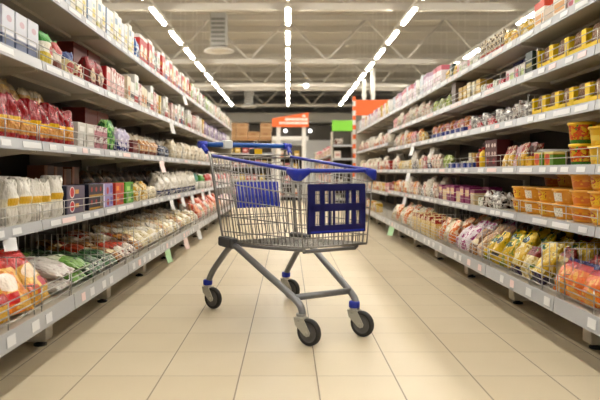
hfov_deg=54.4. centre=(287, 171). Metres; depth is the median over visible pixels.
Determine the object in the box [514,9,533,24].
strip light
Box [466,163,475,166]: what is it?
food box
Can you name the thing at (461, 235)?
packet
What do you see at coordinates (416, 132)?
pouch
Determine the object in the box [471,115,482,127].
bag
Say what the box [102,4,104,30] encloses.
carton
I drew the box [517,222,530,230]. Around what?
packet
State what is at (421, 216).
carton
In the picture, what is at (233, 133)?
carton
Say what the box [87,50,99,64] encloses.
food box
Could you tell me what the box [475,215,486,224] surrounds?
packet
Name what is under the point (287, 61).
strip light
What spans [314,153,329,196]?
shelving unit
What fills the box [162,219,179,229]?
packet
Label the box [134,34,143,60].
carton
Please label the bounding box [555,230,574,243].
packet
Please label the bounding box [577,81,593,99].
sachet
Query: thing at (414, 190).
pouch
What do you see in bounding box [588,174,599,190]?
tub
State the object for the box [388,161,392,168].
food box
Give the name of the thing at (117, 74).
carton
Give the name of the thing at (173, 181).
bag
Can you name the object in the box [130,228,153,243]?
packet
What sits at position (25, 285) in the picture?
divider
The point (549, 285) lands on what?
divider
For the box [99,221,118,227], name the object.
packet
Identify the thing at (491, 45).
sachet
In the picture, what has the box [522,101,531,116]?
bag
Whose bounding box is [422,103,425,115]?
pouch
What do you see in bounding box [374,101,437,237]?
shelving unit
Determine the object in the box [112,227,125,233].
packet
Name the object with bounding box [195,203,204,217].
packet
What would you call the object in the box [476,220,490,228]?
packet
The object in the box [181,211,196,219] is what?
packet
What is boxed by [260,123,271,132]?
carton
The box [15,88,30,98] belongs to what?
bag
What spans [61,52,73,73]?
pouch
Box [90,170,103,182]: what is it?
bag
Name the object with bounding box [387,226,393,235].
flag
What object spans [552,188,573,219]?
tub
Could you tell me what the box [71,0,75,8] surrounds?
carton
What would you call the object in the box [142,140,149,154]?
bag
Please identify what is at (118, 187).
box
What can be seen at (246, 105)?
diffuser
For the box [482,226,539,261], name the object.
divider
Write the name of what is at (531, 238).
packet
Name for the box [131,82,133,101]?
carton
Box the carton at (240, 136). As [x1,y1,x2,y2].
[236,132,247,140]
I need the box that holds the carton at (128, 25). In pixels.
[125,24,131,51]
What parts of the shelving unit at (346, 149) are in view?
panel, price rail, panel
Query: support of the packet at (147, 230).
on the shelving unit at (147, 75)
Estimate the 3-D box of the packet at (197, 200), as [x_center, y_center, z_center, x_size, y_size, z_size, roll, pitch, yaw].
[-1.066,0.430,7.126,0.139,0.232,0.207,0,0,3]
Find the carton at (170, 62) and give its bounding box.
[168,60,171,82]
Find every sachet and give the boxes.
[480,40,486,58]
[485,41,489,55]
[489,37,493,53]
[493,33,499,50]
[498,28,507,47]
[502,147,511,165]
[508,145,517,165]
[513,145,523,165]
[521,142,530,155]
[529,142,537,155]
[536,143,543,151]
[537,94,548,109]
[543,43,556,62]
[548,90,562,106]
[558,36,570,55]
[562,86,576,103]
[573,27,589,49]
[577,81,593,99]
[591,22,599,41]
[594,78,599,95]
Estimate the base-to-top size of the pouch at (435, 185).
0.155 m
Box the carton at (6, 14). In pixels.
[0,3,13,47]
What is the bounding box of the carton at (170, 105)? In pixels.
[168,103,172,119]
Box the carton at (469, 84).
[467,82,471,97]
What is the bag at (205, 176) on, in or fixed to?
on the shelving unit at (205, 116)
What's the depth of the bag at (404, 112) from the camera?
7.18 m
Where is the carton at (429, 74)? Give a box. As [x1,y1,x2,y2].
[428,72,430,88]
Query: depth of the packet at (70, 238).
3.85 m
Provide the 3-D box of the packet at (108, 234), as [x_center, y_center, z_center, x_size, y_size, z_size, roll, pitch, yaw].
[-1.271,0.486,4.176,0.190,0.102,0.139,0,0,9]
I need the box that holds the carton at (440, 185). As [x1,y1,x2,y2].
[439,184,450,198]
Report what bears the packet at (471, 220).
on the shelving unit at (462, 108)
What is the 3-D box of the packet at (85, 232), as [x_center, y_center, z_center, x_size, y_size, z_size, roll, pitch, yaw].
[-1.424,0.465,4.153,0.181,0.124,0.139,0,0,-6]
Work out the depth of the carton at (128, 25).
4.24 m
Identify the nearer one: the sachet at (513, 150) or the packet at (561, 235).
the packet at (561, 235)
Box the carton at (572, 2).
[568,0,579,6]
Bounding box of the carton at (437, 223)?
[433,219,445,239]
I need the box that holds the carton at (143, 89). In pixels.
[142,86,144,106]
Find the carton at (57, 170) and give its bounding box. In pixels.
[54,167,62,184]
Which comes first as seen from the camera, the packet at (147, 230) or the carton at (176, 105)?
the packet at (147, 230)
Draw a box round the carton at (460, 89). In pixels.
[459,87,462,100]
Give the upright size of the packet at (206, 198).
0.228 m
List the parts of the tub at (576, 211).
lid, lid, tub, tub, lid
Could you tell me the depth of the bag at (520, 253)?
3.11 m
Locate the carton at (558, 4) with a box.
[553,0,567,15]
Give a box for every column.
[362,80,365,118]
[371,68,374,99]
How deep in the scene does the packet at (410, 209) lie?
6.08 m
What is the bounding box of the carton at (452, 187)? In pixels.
[450,185,462,200]
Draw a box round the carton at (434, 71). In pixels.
[433,68,435,86]
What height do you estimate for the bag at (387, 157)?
0.200 m
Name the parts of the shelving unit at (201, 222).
panel, shelf, shelf, shelf, price rail, price rail, price rail, price rail, shelf, price rail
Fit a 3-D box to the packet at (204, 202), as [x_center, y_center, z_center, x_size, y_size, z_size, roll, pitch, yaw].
[-1.052,0.460,7.503,0.099,0.174,0.131,0,0,3]
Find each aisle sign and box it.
[272,112,308,202]
[332,120,352,130]
[353,97,387,183]
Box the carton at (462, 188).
[460,186,475,202]
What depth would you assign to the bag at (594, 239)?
3.02 m
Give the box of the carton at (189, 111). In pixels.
[189,111,190,127]
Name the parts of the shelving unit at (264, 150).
price rail, price rail, panel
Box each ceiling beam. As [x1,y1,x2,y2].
[132,26,517,31]
[152,40,482,44]
[172,64,447,64]
[177,68,434,71]
[189,81,415,82]
[192,83,413,86]
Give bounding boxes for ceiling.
[102,0,540,98]
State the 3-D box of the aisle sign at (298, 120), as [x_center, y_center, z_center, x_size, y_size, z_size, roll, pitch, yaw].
[0.058,-0.365,15.042,0.939,2.331,0.136,0,0,0]
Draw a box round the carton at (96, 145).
[94,137,99,147]
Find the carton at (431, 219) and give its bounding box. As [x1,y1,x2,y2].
[431,219,432,237]
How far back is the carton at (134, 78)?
4.40 m
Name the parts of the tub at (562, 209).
lid, lid, tub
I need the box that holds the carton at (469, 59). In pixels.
[467,55,477,66]
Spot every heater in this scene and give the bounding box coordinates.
[204,0,233,54]
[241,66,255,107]
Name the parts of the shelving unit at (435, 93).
price rail, price rail, price rail, price rail, price rail, price rail, shelf, shelf, shelf, shelf, panel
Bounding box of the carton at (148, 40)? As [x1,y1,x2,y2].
[146,39,151,66]
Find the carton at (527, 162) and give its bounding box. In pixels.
[525,157,533,165]
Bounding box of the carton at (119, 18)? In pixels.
[118,16,121,43]
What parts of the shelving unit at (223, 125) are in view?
shelf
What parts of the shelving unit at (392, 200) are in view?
shelf, shelf, panel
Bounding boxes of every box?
[52,41,86,62]
[62,107,96,124]
[62,185,84,199]
[62,198,84,214]
[72,184,102,197]
[85,196,102,210]
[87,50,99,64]
[89,183,112,194]
[97,111,107,123]
[103,195,112,207]
[106,182,123,193]
[113,193,123,204]
[124,182,132,192]
[124,192,132,202]
[334,151,340,157]
[375,203,382,211]
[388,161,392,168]
[459,127,467,131]
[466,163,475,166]
[478,197,483,205]
[481,84,487,91]
[488,118,496,124]
[493,79,498,86]
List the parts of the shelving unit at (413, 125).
price rail, price rail, price rail, price rail, price rail, price rail, shelf, shelf, shelf, shelf, panel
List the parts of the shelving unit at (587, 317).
price rail, shelf, price rail, price rail, price rail, price rail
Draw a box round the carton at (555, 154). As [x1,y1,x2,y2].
[544,151,564,164]
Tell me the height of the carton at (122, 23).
0.186 m
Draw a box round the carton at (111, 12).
[110,10,113,37]
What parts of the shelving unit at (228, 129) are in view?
shelf, shelf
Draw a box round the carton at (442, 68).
[439,65,449,82]
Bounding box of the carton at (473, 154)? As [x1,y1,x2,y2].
[472,153,477,161]
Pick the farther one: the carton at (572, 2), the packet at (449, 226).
the packet at (449, 226)
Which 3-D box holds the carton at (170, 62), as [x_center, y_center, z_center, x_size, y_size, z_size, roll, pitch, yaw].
[-1.218,-0.976,5.748,0.132,0.238,0.132,0,0,1]
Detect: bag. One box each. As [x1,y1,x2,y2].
[0,77,9,93]
[0,92,7,136]
[0,179,18,225]
[0,249,50,306]
[0,258,33,315]
[0,288,10,323]
[5,92,20,137]
[7,83,18,100]
[7,177,31,222]
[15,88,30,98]
[17,99,30,138]
[20,98,41,140]
[28,90,41,104]
[30,179,43,220]
[38,104,49,141]
[40,102,59,142]
[40,175,63,216]
[40,179,50,218]
[56,107,65,143]
[60,109,73,144]
[79,170,94,183]
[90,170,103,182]
[97,119,114,149]
[100,170,111,182]
[105,172,117,181]
[113,172,124,181]
[114,127,123,150]
[118,128,129,151]
[120,170,130,181]
[126,132,134,139]
[128,172,135,182]
[133,183,141,200]
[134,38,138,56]
[134,139,145,153]
[134,172,141,180]
[135,181,147,199]
[138,172,147,184]
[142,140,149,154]
[142,171,149,185]
[146,141,153,154]
[146,186,152,198]
[148,173,163,196]
[148,185,155,197]
[151,143,157,154]
[154,140,161,145]
[154,171,168,195]
[157,145,162,155]
[161,172,175,193]
[162,146,168,156]
[162,172,171,194]
[163,139,174,157]
[170,173,178,193]
[172,172,180,192]
[174,142,179,157]
[176,171,184,191]
[179,142,185,158]
[181,171,191,190]
[183,143,189,159]
[183,171,187,191]
[185,171,195,189]
[186,171,193,190]
[188,145,193,159]
[191,145,198,160]
[193,173,197,189]
[196,174,202,188]
[203,174,208,187]
[205,173,210,186]
[334,138,342,144]
[376,158,381,168]
[378,132,384,144]
[383,156,390,168]
[388,134,395,141]
[394,152,404,168]
[398,132,404,145]
[400,110,407,124]
[404,129,411,144]
[406,176,416,192]
[409,104,416,120]
[411,149,423,168]
[414,158,420,168]
[418,101,427,116]
[421,131,428,139]
[426,178,436,196]
[427,147,440,167]
[440,177,451,184]
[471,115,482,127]
[482,112,495,125]
[483,190,495,206]
[483,234,500,260]
[491,192,509,208]
[496,108,505,122]
[498,239,521,267]
[503,107,512,120]
[504,29,516,43]
[507,192,514,208]
[511,100,525,118]
[511,242,531,274]
[514,234,527,239]
[517,17,533,35]
[521,246,542,278]
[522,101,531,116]
[531,250,558,284]
[538,233,556,245]
[538,240,553,251]
[543,241,563,254]
[549,228,558,234]
[553,246,577,278]
[553,257,579,293]
[559,238,575,250]
[566,260,599,300]
[571,240,585,249]
[575,235,593,241]
[578,243,597,261]
[580,266,599,307]
[588,254,599,264]
[591,237,599,253]
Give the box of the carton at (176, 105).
[176,105,178,121]
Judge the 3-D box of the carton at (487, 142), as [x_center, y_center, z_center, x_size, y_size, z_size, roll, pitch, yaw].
[1.460,-0.129,4.123,0.096,0.192,0.116,0,0,0]
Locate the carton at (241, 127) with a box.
[237,123,248,131]
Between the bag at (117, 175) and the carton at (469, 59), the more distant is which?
the bag at (117, 175)
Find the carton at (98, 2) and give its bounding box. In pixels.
[96,0,101,28]
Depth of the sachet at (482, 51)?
4.21 m
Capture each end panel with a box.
[209,120,231,211]
[356,122,379,211]
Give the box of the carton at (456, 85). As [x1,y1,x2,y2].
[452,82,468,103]
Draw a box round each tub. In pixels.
[512,186,542,211]
[523,187,539,214]
[536,187,561,216]
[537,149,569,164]
[544,177,558,185]
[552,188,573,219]
[556,174,572,186]
[567,121,596,164]
[569,174,592,222]
[587,126,599,163]
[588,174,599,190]
[588,191,599,225]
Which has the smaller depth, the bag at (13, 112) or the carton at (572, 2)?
the bag at (13, 112)
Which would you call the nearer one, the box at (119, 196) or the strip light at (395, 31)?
the box at (119, 196)
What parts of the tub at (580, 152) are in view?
lid, tub, lid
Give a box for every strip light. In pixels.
[148,0,167,24]
[168,0,183,43]
[183,0,195,58]
[194,60,204,70]
[204,71,212,79]
[211,55,218,87]
[218,55,224,94]
[285,4,290,24]
[285,28,290,43]
[286,46,289,58]
[286,60,289,70]
[286,71,289,79]
[286,80,289,87]
[347,54,352,94]
[352,37,358,87]
[358,23,366,79]
[365,60,374,70]
[374,0,385,58]
[385,28,399,43]
[399,0,418,24]
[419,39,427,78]
[462,0,479,58]
[487,0,509,40]
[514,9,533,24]
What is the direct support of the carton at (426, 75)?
on the shelving unit at (435, 93)
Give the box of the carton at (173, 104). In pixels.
[173,104,180,122]
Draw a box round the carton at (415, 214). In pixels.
[414,212,423,230]
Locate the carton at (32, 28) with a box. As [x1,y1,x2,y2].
[27,19,37,57]
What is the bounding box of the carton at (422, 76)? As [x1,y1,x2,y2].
[421,75,424,93]
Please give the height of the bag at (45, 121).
0.183 m
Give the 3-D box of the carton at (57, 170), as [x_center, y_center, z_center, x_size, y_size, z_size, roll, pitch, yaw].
[-1.426,0.096,3.506,0.098,0.255,0.128,0,0,0]
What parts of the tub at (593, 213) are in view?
tub, lid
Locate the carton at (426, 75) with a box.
[425,73,427,90]
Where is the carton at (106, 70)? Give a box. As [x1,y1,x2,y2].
[101,66,110,91]
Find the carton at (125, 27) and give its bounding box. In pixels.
[124,24,127,48]
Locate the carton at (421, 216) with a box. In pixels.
[421,216,422,233]
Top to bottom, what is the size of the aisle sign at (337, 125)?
0.255 m
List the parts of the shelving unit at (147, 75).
panel, shelf, shelf, shelf, price rail, price rail, price rail, price rail, shelf, price rail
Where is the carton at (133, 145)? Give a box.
[129,140,137,152]
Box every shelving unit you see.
[0,0,128,346]
[0,24,74,357]
[29,19,160,302]
[81,50,181,275]
[116,70,197,258]
[141,85,208,245]
[159,96,217,236]
[174,107,224,229]
[185,112,229,223]
[195,117,234,218]
[202,121,236,214]
[232,140,272,197]
[275,145,301,199]
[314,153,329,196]
[330,131,352,202]
[350,125,387,213]
[356,120,396,219]
[366,108,420,229]
[366,116,407,223]
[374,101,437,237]
[385,89,459,246]
[399,75,488,259]
[418,55,529,277]
[445,26,590,304]
[485,0,599,349]
[553,0,599,336]
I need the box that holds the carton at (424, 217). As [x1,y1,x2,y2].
[423,216,426,234]
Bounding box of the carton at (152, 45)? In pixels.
[152,45,153,68]
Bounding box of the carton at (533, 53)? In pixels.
[525,50,541,72]
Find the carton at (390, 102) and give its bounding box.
[388,100,392,112]
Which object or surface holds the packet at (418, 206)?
on the shelving unit at (413, 125)
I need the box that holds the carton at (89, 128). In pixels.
[86,124,93,136]
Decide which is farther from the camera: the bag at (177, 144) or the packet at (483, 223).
the bag at (177, 144)
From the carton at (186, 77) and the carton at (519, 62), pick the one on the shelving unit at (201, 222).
the carton at (186, 77)
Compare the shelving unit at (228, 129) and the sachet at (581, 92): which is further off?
the shelving unit at (228, 129)
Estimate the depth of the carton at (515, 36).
3.62 m
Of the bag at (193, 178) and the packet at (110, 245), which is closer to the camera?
the packet at (110, 245)
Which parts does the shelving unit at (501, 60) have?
price rail, shelf, price rail, price rail, price rail, price rail, price rail, shelf, shelf, shelf, shelf, shelf, panel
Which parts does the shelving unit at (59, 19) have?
panel, shelf, shelf, shelf, price rail, price rail, price rail, price rail, shelf, price rail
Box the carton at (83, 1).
[82,0,85,16]
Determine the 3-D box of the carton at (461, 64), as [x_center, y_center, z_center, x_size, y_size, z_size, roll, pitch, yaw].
[1.466,-0.847,4.783,0.120,0.085,0.150,0,0,2]
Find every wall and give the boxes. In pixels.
[208,99,392,124]
[272,140,329,185]
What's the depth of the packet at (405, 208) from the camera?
6.39 m
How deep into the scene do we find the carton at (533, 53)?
3.38 m
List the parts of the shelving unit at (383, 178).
shelf, shelf, panel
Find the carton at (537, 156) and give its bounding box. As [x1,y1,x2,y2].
[534,151,552,165]
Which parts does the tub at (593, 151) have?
tub, lid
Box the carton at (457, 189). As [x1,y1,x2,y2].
[456,188,459,201]
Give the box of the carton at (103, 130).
[101,127,106,138]
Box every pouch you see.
[38,30,52,64]
[50,40,61,68]
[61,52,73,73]
[73,62,82,78]
[77,56,95,84]
[94,61,103,87]
[413,130,418,141]
[413,181,418,193]
[415,107,419,118]
[416,182,421,194]
[418,129,423,140]
[421,155,426,168]
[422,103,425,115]
[423,181,426,195]
[427,100,433,113]
[433,101,439,110]
[433,182,439,197]
[434,154,438,167]
[437,154,443,167]
[443,155,448,167]
[446,94,451,105]
[446,155,455,167]
[465,115,471,126]
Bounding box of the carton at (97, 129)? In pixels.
[94,125,100,137]
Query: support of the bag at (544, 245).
on the shelving unit at (583, 66)
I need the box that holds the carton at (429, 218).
[427,216,441,236]
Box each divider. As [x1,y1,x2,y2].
[0,257,34,314]
[18,234,104,274]
[56,224,133,258]
[100,214,162,241]
[121,209,176,218]
[153,204,190,224]
[417,208,465,220]
[443,215,505,240]
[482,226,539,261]
[541,242,599,289]
[564,248,599,299]
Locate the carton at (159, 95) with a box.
[159,95,160,113]
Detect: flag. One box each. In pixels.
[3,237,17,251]
[159,161,165,171]
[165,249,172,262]
[169,123,175,133]
[170,199,174,208]
[181,197,185,206]
[183,238,189,248]
[197,229,201,238]
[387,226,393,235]
[409,146,413,155]
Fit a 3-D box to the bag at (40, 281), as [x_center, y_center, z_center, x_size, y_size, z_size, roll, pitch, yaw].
[-1.103,0.430,2.417,0.177,0.234,0.188,0,0,-3]
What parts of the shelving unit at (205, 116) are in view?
panel, shelf, shelf, shelf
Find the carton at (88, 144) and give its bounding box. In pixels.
[86,136,93,147]
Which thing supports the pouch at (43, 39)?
on the shelving unit at (59, 19)
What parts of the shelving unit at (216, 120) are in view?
panel, shelf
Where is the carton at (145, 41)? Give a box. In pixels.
[144,38,147,63]
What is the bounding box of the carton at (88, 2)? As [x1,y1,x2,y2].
[86,0,91,21]
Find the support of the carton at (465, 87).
on the shelving unit at (462, 108)
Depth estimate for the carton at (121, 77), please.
4.06 m
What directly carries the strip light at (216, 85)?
hanging from the rail at (149, 1)
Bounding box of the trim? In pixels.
[249,125,352,139]
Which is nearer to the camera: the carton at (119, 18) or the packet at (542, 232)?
the packet at (542, 232)
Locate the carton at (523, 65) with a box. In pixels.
[515,63,524,77]
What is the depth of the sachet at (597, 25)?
2.69 m
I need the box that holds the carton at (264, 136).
[260,132,271,140]
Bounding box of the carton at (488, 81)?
[476,79,492,93]
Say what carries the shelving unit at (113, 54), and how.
on the floor
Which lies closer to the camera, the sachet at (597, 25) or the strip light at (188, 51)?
the sachet at (597, 25)
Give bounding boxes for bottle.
[476,149,481,166]
[479,147,484,166]
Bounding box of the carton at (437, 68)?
[436,66,438,84]
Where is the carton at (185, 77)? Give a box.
[185,77,186,93]
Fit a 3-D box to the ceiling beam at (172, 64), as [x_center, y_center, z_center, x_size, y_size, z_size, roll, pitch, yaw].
[0.000,-4.890,26.000,22.000,0.180,0.100,0,0,0]
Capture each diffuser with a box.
[204,46,233,54]
[241,104,255,107]
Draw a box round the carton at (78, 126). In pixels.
[73,122,85,135]
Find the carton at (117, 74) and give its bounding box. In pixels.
[116,72,119,95]
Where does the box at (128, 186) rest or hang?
on the box at (128, 200)
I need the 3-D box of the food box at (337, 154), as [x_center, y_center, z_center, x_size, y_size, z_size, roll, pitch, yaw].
[1.195,-0.417,14.105,0.150,0.180,0.150,0,0,0]
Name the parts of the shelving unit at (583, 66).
price rail, shelf, shelf, price rail, price rail, price rail, price rail, price rail, shelf, shelf, shelf, shelf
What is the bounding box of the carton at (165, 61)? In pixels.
[165,61,166,78]
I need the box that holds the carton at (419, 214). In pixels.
[418,213,430,231]
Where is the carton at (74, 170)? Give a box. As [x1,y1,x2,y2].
[63,167,78,184]
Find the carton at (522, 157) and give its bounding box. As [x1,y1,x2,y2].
[517,156,533,165]
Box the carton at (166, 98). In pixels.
[161,96,167,116]
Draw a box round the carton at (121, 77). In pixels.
[120,74,123,96]
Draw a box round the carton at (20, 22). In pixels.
[14,12,26,52]
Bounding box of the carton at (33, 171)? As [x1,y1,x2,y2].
[27,165,53,178]
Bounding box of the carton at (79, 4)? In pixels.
[76,0,81,13]
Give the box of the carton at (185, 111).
[184,110,188,126]
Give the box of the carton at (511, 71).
[506,68,514,80]
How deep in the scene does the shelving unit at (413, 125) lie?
6.66 m
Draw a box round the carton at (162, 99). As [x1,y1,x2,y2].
[161,98,164,115]
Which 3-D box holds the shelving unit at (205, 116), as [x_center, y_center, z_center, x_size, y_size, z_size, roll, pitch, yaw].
[-1.284,-0.090,8.510,0.632,1.780,0.900,0,0,0]
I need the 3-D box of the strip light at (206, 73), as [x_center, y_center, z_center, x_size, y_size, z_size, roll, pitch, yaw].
[-2.600,-3.897,19.060,0.120,1.625,1.320,0,0,0]
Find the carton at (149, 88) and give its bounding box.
[142,85,152,110]
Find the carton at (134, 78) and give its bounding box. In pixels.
[121,74,138,103]
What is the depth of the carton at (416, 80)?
6.38 m
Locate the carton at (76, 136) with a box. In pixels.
[74,134,85,146]
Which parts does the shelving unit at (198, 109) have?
panel, shelf, shelf, shelf, price rail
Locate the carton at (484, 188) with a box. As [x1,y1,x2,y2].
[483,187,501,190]
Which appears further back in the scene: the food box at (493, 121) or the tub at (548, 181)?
the food box at (493, 121)
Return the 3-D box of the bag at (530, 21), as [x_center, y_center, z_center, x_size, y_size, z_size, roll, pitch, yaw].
[1.439,-0.861,3.514,0.082,0.113,0.136,0,0,1]
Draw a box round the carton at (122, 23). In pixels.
[122,23,123,45]
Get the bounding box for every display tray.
[532,96,543,114]
[537,45,550,67]
[544,92,556,111]
[551,38,566,62]
[557,88,570,108]
[567,29,583,55]
[571,83,586,104]
[584,27,599,48]
[587,81,599,101]
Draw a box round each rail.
[148,0,235,107]
[336,0,418,107]
[448,7,533,64]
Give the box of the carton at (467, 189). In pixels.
[465,187,481,203]
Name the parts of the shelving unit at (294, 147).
panel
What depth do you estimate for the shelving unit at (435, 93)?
5.85 m
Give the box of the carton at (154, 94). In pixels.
[153,92,156,111]
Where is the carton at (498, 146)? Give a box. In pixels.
[491,139,509,166]
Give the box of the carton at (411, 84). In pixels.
[410,84,413,99]
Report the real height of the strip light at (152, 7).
1.625 m
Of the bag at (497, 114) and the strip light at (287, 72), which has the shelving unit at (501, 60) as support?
the bag at (497, 114)
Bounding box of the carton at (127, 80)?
[122,75,130,100]
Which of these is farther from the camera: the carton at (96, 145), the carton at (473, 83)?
the carton at (473, 83)
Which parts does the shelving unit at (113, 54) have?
panel, shelf, shelf, shelf, price rail, price rail, price rail, price rail, shelf, price rail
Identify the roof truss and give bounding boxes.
[102,0,536,11]
[118,15,533,63]
[165,54,479,90]
[189,78,420,106]
[201,93,398,112]
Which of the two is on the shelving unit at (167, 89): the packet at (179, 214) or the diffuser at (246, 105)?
the packet at (179, 214)
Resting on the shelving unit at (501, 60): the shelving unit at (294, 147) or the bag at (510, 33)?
the bag at (510, 33)
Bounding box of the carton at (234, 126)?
[232,123,236,131]
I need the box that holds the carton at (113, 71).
[109,67,115,93]
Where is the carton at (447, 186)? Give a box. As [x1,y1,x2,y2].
[446,185,449,200]
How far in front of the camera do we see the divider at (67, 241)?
3.78 m
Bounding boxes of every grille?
[211,18,224,41]
[245,92,251,102]
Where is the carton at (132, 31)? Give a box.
[132,31,133,53]
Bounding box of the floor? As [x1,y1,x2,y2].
[0,186,599,399]
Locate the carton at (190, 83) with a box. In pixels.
[190,83,192,98]
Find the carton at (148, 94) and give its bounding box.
[147,91,150,109]
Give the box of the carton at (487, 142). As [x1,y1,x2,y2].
[485,140,490,166]
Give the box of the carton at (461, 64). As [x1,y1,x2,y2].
[457,62,466,71]
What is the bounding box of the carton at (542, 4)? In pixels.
[534,0,552,26]
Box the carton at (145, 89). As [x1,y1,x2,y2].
[145,89,146,107]
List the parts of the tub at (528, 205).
tub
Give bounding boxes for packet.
[19,249,36,255]
[21,248,41,253]
[26,256,74,278]
[35,239,63,251]
[37,250,65,255]
[39,254,90,270]
[45,278,70,292]
[58,235,81,243]
[59,244,88,252]
[63,270,86,283]
[65,231,91,239]
[67,252,105,271]
[69,241,93,246]
[73,229,93,236]
[78,248,117,266]
[81,262,96,277]
[82,238,99,245]
[89,246,121,261]
[91,233,115,240]
[92,225,112,233]
[95,232,116,239]
[96,241,131,258]
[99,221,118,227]
[103,239,136,253]
[112,220,125,225]
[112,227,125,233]
[112,232,143,250]
[123,222,139,226]
[123,231,147,246]
[126,215,139,220]
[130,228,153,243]
[135,226,157,241]
[141,225,159,240]
[144,210,157,215]
[144,216,157,220]
[145,222,164,236]
[150,221,167,234]
[153,220,172,233]
[159,220,176,231]
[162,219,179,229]
[164,214,182,226]
[170,214,185,226]
[174,212,190,223]
[177,198,188,209]
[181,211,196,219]
[187,201,201,218]
[194,198,206,215]
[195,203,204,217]
[199,197,211,210]
[203,201,209,213]
[204,196,213,210]
[207,195,215,208]
[395,204,404,220]
[398,207,407,221]
[402,207,413,223]
[413,104,418,119]
[414,204,421,210]
[438,217,453,239]
[443,220,456,241]
[448,220,462,243]
[456,224,474,247]
[460,226,483,250]
[462,217,475,229]
[469,228,492,254]
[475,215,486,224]
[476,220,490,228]
[477,231,498,257]
[481,216,490,220]
[486,222,497,230]
[491,231,511,264]
[493,219,502,228]
[495,224,506,234]
[505,225,515,234]
[507,221,516,226]
[510,230,526,239]
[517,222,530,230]
[522,232,538,246]
[536,228,550,246]
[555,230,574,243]
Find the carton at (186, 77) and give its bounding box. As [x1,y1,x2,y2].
[186,77,188,95]
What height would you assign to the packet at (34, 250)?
0.097 m
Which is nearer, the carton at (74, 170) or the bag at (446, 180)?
the carton at (74, 170)
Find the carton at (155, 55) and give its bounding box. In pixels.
[154,52,156,70]
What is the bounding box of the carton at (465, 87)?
[463,85,466,98]
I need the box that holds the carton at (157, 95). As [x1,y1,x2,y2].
[157,95,158,112]
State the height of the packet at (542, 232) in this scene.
0.197 m
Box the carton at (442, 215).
[432,214,445,216]
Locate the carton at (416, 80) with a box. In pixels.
[416,80,417,96]
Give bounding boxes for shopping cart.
[197,140,376,345]
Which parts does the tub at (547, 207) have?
tub, lid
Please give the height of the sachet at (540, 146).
0.144 m
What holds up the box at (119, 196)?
on the shelving unit at (113, 54)
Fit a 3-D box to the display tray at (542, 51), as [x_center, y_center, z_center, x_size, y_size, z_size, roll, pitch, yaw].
[1.554,-0.631,3.197,0.301,0.128,0.168,0,0,0]
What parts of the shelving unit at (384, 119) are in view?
price rail, shelf, shelf, shelf, panel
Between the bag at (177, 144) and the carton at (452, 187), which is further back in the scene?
the bag at (177, 144)
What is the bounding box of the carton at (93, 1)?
[92,0,95,24]
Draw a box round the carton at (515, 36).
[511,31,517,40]
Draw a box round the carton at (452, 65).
[450,63,457,75]
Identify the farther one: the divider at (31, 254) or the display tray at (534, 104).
the display tray at (534, 104)
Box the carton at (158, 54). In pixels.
[154,51,159,73]
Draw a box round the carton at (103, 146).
[101,138,106,148]
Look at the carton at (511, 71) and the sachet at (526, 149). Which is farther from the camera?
the carton at (511, 71)
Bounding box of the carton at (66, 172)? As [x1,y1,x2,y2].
[63,169,70,184]
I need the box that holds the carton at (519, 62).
[513,60,522,67]
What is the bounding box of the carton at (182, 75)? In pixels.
[181,73,183,91]
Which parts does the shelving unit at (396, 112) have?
price rail, shelf, price rail, price rail, price rail, price rail, shelf, shelf, shelf, shelf, panel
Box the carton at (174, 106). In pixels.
[173,105,176,120]
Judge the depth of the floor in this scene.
2.84 m
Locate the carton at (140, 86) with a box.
[139,84,141,105]
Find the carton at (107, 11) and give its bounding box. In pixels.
[105,7,109,34]
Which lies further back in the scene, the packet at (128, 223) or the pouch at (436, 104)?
the pouch at (436, 104)
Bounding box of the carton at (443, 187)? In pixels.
[442,186,445,199]
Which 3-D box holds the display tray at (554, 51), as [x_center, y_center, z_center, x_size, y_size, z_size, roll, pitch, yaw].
[1.554,-0.631,3.025,0.301,0.128,0.168,0,0,0]
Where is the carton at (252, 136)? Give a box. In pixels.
[248,132,259,140]
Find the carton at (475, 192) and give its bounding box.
[470,190,486,204]
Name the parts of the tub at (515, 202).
tub, lid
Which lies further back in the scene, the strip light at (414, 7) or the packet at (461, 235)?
the strip light at (414, 7)
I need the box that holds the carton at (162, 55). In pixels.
[159,52,164,76]
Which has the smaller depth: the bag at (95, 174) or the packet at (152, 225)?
the bag at (95, 174)
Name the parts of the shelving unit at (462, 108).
price rail, shelf, price rail, price rail, price rail, price rail, price rail, shelf, shelf, shelf, shelf, panel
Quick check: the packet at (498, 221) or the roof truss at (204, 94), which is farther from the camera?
the roof truss at (204, 94)
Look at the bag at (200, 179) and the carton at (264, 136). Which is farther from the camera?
the carton at (264, 136)
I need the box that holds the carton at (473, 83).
[472,81,475,94]
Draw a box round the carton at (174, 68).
[172,65,175,85]
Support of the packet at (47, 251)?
on the shelving unit at (59, 19)
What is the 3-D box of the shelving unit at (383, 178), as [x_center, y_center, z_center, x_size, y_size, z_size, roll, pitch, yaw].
[1.516,-0.064,11.160,0.667,1.728,0.900,0,0,0]
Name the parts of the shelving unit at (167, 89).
panel, shelf, shelf, shelf, price rail, price rail, price rail, price rail, shelf, price rail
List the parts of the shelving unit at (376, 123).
shelf, shelf, shelf, panel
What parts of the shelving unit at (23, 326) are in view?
shelf, shelf, shelf, price rail, price rail, price rail, shelf, price rail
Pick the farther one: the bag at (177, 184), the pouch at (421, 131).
the pouch at (421, 131)
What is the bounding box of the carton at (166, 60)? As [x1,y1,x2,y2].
[165,59,168,79]
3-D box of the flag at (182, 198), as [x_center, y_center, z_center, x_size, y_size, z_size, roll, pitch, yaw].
[-1.100,0.313,6.138,0.031,0.100,0.060,0,0,20]
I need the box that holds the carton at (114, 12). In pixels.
[112,11,117,40]
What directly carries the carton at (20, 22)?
on the shelving unit at (23, 326)
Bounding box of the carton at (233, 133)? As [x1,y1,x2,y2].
[232,132,236,140]
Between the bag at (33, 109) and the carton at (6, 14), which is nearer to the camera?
the carton at (6, 14)

